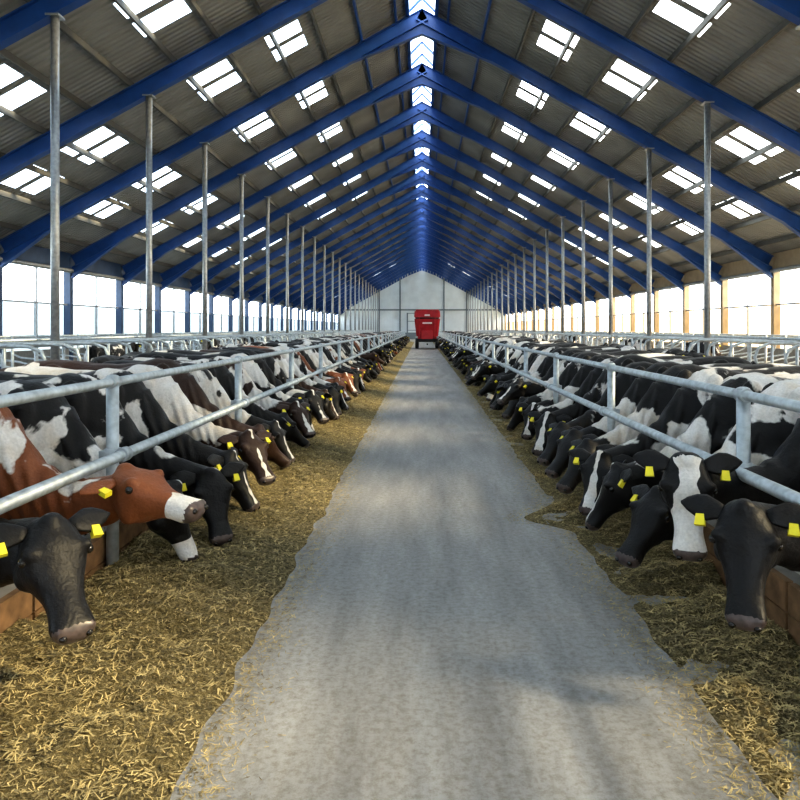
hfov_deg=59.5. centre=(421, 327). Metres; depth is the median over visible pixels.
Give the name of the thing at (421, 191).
rafter
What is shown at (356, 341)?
cow
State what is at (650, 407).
cow
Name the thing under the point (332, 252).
steel column
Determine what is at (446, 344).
cow
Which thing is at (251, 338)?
cow
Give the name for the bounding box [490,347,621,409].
cow
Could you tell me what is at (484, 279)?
steel column
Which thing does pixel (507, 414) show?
cow
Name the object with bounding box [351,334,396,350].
cow
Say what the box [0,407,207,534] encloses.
cow
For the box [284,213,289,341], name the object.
steel column
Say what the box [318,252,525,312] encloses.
rafter
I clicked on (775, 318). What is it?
wall
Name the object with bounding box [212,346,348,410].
cow
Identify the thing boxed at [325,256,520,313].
rafter
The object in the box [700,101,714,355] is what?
steel column
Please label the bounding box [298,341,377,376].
cow
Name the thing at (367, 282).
steel column
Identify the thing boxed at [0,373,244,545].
cow
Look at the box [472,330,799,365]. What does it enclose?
divider
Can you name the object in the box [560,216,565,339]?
steel column
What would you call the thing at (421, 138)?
rafter
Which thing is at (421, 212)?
rafter
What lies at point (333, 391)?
cow
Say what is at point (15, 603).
curb
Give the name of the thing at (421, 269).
rafter
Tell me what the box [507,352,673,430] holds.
cow
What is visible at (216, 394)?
cow
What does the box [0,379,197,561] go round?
cow
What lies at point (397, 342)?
cow
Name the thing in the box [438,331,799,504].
barrier
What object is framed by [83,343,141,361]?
cow
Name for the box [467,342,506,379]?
cow
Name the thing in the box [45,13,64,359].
steel column
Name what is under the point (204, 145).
steel column
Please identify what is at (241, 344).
cow
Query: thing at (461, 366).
cow
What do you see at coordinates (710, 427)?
cow
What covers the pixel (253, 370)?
cow
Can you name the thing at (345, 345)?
cow
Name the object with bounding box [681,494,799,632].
cow
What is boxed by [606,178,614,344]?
steel column
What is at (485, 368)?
cow
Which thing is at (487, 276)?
steel column
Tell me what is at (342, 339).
cow
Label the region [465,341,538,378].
cow
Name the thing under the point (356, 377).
cow
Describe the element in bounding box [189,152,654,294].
rafter
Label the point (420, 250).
rafter
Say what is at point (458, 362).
cow
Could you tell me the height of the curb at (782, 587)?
0.390 m
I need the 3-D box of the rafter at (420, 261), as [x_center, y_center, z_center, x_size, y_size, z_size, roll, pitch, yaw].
[0.000,-6.628,109.500,29.560,9.044,0.240,0,0,0]
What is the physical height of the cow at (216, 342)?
1.552 m
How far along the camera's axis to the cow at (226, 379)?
10.36 m
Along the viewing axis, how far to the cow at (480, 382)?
21.72 m
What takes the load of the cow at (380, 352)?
on the floor
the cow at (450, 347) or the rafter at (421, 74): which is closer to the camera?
the rafter at (421, 74)
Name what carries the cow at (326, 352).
on the floor
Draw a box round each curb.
[0,520,150,634]
[703,519,799,646]
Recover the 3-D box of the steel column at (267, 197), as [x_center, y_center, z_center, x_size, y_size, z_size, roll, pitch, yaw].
[-7.600,-2.235,34.500,0.320,8.470,0.320,0,0,0]
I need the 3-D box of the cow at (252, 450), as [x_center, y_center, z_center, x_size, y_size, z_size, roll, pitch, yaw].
[-3.321,1.209,7.915,3.503,1.604,0.809,0,0,2]
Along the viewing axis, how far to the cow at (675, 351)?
16.01 m
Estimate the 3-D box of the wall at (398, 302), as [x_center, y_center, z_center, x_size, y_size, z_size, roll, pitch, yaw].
[-0.020,-4.675,124.400,29.840,13.350,0.200,0,0,0]
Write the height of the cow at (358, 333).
1.640 m
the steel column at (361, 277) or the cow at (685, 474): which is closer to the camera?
the cow at (685, 474)
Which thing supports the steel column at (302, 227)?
on the floor
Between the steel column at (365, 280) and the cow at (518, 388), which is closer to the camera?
the cow at (518, 388)
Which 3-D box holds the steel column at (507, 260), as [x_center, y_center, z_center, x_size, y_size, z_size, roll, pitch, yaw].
[7.950,-2.139,64.500,0.320,8.278,0.320,0,0,0]
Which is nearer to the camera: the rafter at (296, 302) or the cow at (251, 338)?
the cow at (251, 338)
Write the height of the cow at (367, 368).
1.518 m
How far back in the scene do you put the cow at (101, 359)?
12.52 m
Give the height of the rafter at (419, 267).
9.044 m
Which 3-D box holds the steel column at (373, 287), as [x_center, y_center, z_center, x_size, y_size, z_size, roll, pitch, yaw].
[-7.600,-2.235,109.500,0.320,8.470,0.320,0,0,0]
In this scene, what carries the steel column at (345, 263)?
on the floor
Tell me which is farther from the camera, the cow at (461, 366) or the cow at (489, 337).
the cow at (489, 337)
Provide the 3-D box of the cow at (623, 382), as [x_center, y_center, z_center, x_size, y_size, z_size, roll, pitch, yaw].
[3.180,1.235,9.623,3.342,1.552,0.797,0,0,-2]
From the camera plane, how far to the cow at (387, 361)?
35.59 m
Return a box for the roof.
[0,0,799,297]
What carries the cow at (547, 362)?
on the floor
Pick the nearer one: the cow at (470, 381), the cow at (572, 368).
the cow at (572, 368)
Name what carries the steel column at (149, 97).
on the floor
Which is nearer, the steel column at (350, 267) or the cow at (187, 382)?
the cow at (187, 382)
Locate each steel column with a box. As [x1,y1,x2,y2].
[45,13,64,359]
[142,94,155,352]
[200,142,209,348]
[237,174,245,343]
[264,196,270,341]
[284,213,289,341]
[300,226,304,337]
[312,236,315,337]
[323,245,325,336]
[332,252,333,335]
[339,258,339,335]
[345,263,345,334]
[350,267,351,330]
[354,271,355,332]
[358,274,359,333]
[361,277,363,332]
[365,280,365,329]
[367,282,369,332]
[371,285,371,329]
[373,287,373,330]
[375,288,375,331]
[377,290,377,331]
[468,291,468,331]
[470,290,470,331]
[472,288,472,331]
[475,286,475,329]
[477,284,478,331]
[480,281,481,332]
[484,279,484,332]
[487,276,488,332]
[491,273,492,334]
[495,269,496,334]
[501,265,502,334]
[507,260,508,335]
[514,254,516,336]
[522,247,525,335]
[532,239,536,337]
[545,229,549,340]
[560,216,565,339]
[580,200,586,343]
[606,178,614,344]
[644,148,653,349]
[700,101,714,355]
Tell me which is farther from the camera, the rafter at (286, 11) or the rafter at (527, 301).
the rafter at (527, 301)
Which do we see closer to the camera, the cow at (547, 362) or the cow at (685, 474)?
the cow at (685, 474)
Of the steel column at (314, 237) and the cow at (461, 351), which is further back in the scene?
the steel column at (314, 237)
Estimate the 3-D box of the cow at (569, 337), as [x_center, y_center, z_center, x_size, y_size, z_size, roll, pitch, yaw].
[10.111,1.241,47.842,0.776,1.552,3.328,0,0,0]
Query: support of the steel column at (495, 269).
on the floor
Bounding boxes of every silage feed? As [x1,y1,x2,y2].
[0,341,413,799]
[433,342,799,799]
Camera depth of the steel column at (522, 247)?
54.42 m
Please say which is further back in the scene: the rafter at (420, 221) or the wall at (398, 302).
the wall at (398, 302)
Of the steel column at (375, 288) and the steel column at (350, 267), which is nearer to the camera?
the steel column at (350, 267)
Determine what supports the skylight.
attached to the roof
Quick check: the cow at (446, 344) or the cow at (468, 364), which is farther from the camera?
the cow at (446, 344)
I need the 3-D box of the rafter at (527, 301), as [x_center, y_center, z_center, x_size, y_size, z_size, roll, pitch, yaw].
[0.000,-6.628,89.500,29.560,9.044,0.240,0,0,0]
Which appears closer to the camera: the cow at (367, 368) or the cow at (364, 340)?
the cow at (367, 368)
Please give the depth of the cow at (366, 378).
22.96 m
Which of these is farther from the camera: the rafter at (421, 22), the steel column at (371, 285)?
the steel column at (371, 285)
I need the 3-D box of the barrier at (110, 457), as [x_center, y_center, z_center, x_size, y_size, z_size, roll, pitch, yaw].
[-2.375,1.180,48.500,0.231,1.640,103.000,0,0,0]
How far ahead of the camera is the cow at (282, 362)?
14.21 m
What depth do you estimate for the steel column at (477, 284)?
99.47 m
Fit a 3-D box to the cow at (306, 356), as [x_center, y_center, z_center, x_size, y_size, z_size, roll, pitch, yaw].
[-3.490,1.226,17.479,3.213,1.570,0.827,0,0,-2]
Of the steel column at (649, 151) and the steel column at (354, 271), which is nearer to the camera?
the steel column at (649, 151)
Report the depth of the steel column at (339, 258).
64.42 m
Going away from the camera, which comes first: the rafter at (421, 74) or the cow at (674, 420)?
the cow at (674, 420)
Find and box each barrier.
[0,331,404,565]
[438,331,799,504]
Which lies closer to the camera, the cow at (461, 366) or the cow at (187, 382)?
the cow at (187, 382)
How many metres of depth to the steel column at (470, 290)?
114.43 m
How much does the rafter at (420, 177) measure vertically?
9.044 m
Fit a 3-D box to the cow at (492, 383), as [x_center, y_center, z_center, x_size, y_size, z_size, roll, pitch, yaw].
[3.173,1.216,17.397,3.624,1.592,0.829,0,0,2]
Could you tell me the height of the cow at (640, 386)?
1.597 m
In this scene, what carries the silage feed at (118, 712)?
on the floor
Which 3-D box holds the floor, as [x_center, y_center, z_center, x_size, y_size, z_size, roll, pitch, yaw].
[0.000,2.100,57.000,29.800,0.200,135.000,0,0,0]
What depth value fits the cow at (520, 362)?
18.17 m
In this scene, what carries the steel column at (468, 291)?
on the floor
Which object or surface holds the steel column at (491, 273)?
on the floor
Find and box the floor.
[82,339,799,799]
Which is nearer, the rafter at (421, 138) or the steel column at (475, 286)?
the rafter at (421, 138)
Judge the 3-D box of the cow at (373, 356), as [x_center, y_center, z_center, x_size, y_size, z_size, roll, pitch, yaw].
[-3.287,1.216,27.750,3.586,1.590,0.813,0,0,1]
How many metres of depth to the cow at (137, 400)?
7.02 m
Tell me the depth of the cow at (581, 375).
11.76 m
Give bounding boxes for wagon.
[414,309,439,348]
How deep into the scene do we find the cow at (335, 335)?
37.14 m
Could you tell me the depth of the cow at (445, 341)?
54.34 m
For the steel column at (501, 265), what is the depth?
69.44 m
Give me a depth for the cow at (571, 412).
10.20 m
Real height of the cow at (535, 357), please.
1.542 m
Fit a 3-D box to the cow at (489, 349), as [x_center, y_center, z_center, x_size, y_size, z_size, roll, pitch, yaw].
[3.256,1.190,27.027,3.464,1.644,0.843,0,0,0]
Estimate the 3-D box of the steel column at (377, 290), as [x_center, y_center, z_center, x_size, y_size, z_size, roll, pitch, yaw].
[-7.600,-2.235,119.500,0.320,8.470,0.320,0,0,0]
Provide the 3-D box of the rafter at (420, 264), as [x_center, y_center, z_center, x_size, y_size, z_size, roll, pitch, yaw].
[0.000,-6.628,114.500,29.560,9.044,0.240,0,0,0]
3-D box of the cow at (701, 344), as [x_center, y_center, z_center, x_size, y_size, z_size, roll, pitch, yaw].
[10.114,1.241,25.343,0.776,1.552,3.328,0,0,7]
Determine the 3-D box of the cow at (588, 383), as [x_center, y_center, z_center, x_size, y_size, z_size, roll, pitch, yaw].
[3.270,1.243,11.229,3.235,1.536,0.787,0,0,3]
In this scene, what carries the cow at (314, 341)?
on the floor
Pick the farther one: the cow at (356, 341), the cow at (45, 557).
the cow at (356, 341)
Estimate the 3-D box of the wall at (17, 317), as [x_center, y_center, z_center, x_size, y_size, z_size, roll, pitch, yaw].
[-14.855,-0.567,58.210,0.410,5.135,137.680,0,0,0]
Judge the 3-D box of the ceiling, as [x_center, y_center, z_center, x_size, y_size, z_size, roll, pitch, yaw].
[0.000,-6.977,57.000,30.800,8.195,135.000,0,0,0]
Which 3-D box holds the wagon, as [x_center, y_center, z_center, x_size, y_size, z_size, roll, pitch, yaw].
[0.500,0.115,68.541,2.519,3.770,5.088,0,0,0]
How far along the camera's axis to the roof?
23.82 m
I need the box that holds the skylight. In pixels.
[405,0,438,199]
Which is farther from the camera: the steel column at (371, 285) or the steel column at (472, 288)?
the steel column at (472, 288)
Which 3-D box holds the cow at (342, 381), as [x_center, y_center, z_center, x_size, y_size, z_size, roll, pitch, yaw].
[-3.343,1.233,16.645,3.396,1.555,0.784,0,0,2]
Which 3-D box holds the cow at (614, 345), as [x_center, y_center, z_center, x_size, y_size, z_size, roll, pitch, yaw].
[5.900,1.241,21.157,0.776,1.552,3.328,0,0,2]
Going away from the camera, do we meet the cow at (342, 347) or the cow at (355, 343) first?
the cow at (342, 347)
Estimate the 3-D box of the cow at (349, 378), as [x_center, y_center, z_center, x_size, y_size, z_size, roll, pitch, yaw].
[-3.350,1.225,18.220,3.431,1.572,0.793,0,0,1]
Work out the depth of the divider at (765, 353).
27.97 m
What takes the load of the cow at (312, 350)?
on the floor
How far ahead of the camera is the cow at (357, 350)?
29.26 m
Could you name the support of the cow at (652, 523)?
on the floor
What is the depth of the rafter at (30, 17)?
14.47 m
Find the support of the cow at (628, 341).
on the floor
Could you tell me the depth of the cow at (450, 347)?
45.14 m
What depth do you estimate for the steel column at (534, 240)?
49.46 m
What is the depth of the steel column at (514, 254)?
59.48 m
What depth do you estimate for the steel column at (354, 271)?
79.44 m
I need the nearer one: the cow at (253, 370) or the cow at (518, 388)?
the cow at (253, 370)
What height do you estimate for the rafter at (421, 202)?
9.044 m
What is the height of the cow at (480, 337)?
1.647 m
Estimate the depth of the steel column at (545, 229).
44.42 m
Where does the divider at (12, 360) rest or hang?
on the floor
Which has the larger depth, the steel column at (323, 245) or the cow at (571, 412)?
the steel column at (323, 245)
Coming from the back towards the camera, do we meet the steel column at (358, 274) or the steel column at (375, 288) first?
the steel column at (375, 288)
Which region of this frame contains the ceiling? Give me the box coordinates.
[0,0,799,298]
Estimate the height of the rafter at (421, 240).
9.044 m
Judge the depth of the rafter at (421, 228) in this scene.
74.48 m
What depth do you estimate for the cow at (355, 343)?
30.01 m
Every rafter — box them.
[0,0,799,50]
[0,0,799,179]
[0,8,799,267]
[70,63,773,277]
[121,101,722,284]
[159,130,684,290]
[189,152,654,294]
[213,170,630,297]
[232,185,608,300]
[248,197,595,302]
[262,208,581,304]
[273,217,570,306]
[283,225,560,307]
[292,232,551,308]
[300,238,543,309]
[307,243,536,310]
[316,248,530,311]
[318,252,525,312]
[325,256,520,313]
[328,260,514,313]
[334,263,511,314]
[336,266,506,314]
[340,268,504,315]
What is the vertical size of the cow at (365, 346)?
1.640 m
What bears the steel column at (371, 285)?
on the floor
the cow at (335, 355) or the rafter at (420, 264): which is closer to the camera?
the cow at (335, 355)
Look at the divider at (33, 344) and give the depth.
17.99 m
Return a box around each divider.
[0,330,340,366]
[0,330,373,368]
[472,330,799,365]
[503,330,799,364]
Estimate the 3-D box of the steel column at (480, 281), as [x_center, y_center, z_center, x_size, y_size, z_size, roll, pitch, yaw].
[7.950,-2.139,94.500,0.320,8.278,0.320,0,0,0]
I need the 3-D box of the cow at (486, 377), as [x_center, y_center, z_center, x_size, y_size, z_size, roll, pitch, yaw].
[3.265,1.237,18.991,3.264,1.519,0.809,0,0,-6]
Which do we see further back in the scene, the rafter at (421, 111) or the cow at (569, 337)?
the cow at (569, 337)
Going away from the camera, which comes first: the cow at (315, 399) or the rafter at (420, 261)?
the cow at (315, 399)
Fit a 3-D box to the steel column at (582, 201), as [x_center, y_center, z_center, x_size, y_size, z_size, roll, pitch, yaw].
[7.950,-2.139,34.500,0.320,8.278,0.320,0,0,0]
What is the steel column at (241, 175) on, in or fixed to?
on the floor
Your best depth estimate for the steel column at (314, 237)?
49.44 m
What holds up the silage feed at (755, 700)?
on the floor
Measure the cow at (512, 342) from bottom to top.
1.610 m
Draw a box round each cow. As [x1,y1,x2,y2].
[0,364,275,485]
[0,368,259,511]
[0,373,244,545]
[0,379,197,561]
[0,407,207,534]
[0,507,109,644]
[16,358,291,467]
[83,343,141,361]
[90,350,155,362]
[104,359,310,447]
[122,356,315,438]
[128,351,314,430]
[154,348,328,423]
[181,363,295,462]
[191,348,338,419]
[196,350,335,419]
[200,338,222,349]
[209,343,245,348]
[209,348,343,414]
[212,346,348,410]
[234,337,257,344]
[238,346,340,378]
[240,345,357,394]
[243,341,362,393]
[263,345,357,396]
[275,341,364,386]
[280,341,370,382]
[289,339,377,378]
[289,347,350,401]
[290,337,379,374]
[291,340,373,377]
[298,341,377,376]
[313,337,380,371]
[314,342,365,391]
[319,337,389,358]
[322,343,365,385]
[324,336,386,365]
[324,337,383,369]
[330,342,371,380]
[332,336,386,362]
[333,335,388,363]
[335,335,390,362]
[344,339,384,363]
[349,338,382,370]
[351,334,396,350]
[358,333,398,352]
[365,333,402,345]
[440,338,455,346]
[442,333,472,350]
[446,335,467,353]
[452,335,513,364]
[452,336,525,359]
[453,338,522,367]
[457,337,527,369]
[461,338,547,374]
[465,341,532,372]
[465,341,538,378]
[465,341,574,385]
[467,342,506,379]
[469,340,565,384]
[470,342,587,379]
[475,343,517,385]
[477,345,608,396]
[478,337,520,350]
[482,346,572,396]
[486,345,585,400]
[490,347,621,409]
[490,348,546,404]
[494,347,636,409]
[497,352,646,404]
[501,349,652,418]
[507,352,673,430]
[516,354,693,439]
[527,354,755,456]
[528,358,616,436]
[537,361,749,465]
[545,361,795,478]
[556,364,799,493]
[564,335,578,341]
[569,368,799,519]
[585,372,790,530]
[598,343,636,348]
[615,379,799,574]
[622,338,654,350]
[633,418,799,561]
[647,347,705,356]
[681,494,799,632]
[686,341,721,355]
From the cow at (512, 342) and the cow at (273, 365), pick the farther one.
the cow at (512, 342)
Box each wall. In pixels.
[0,239,338,368]
[340,270,504,338]
[504,248,799,364]
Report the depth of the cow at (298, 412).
11.03 m

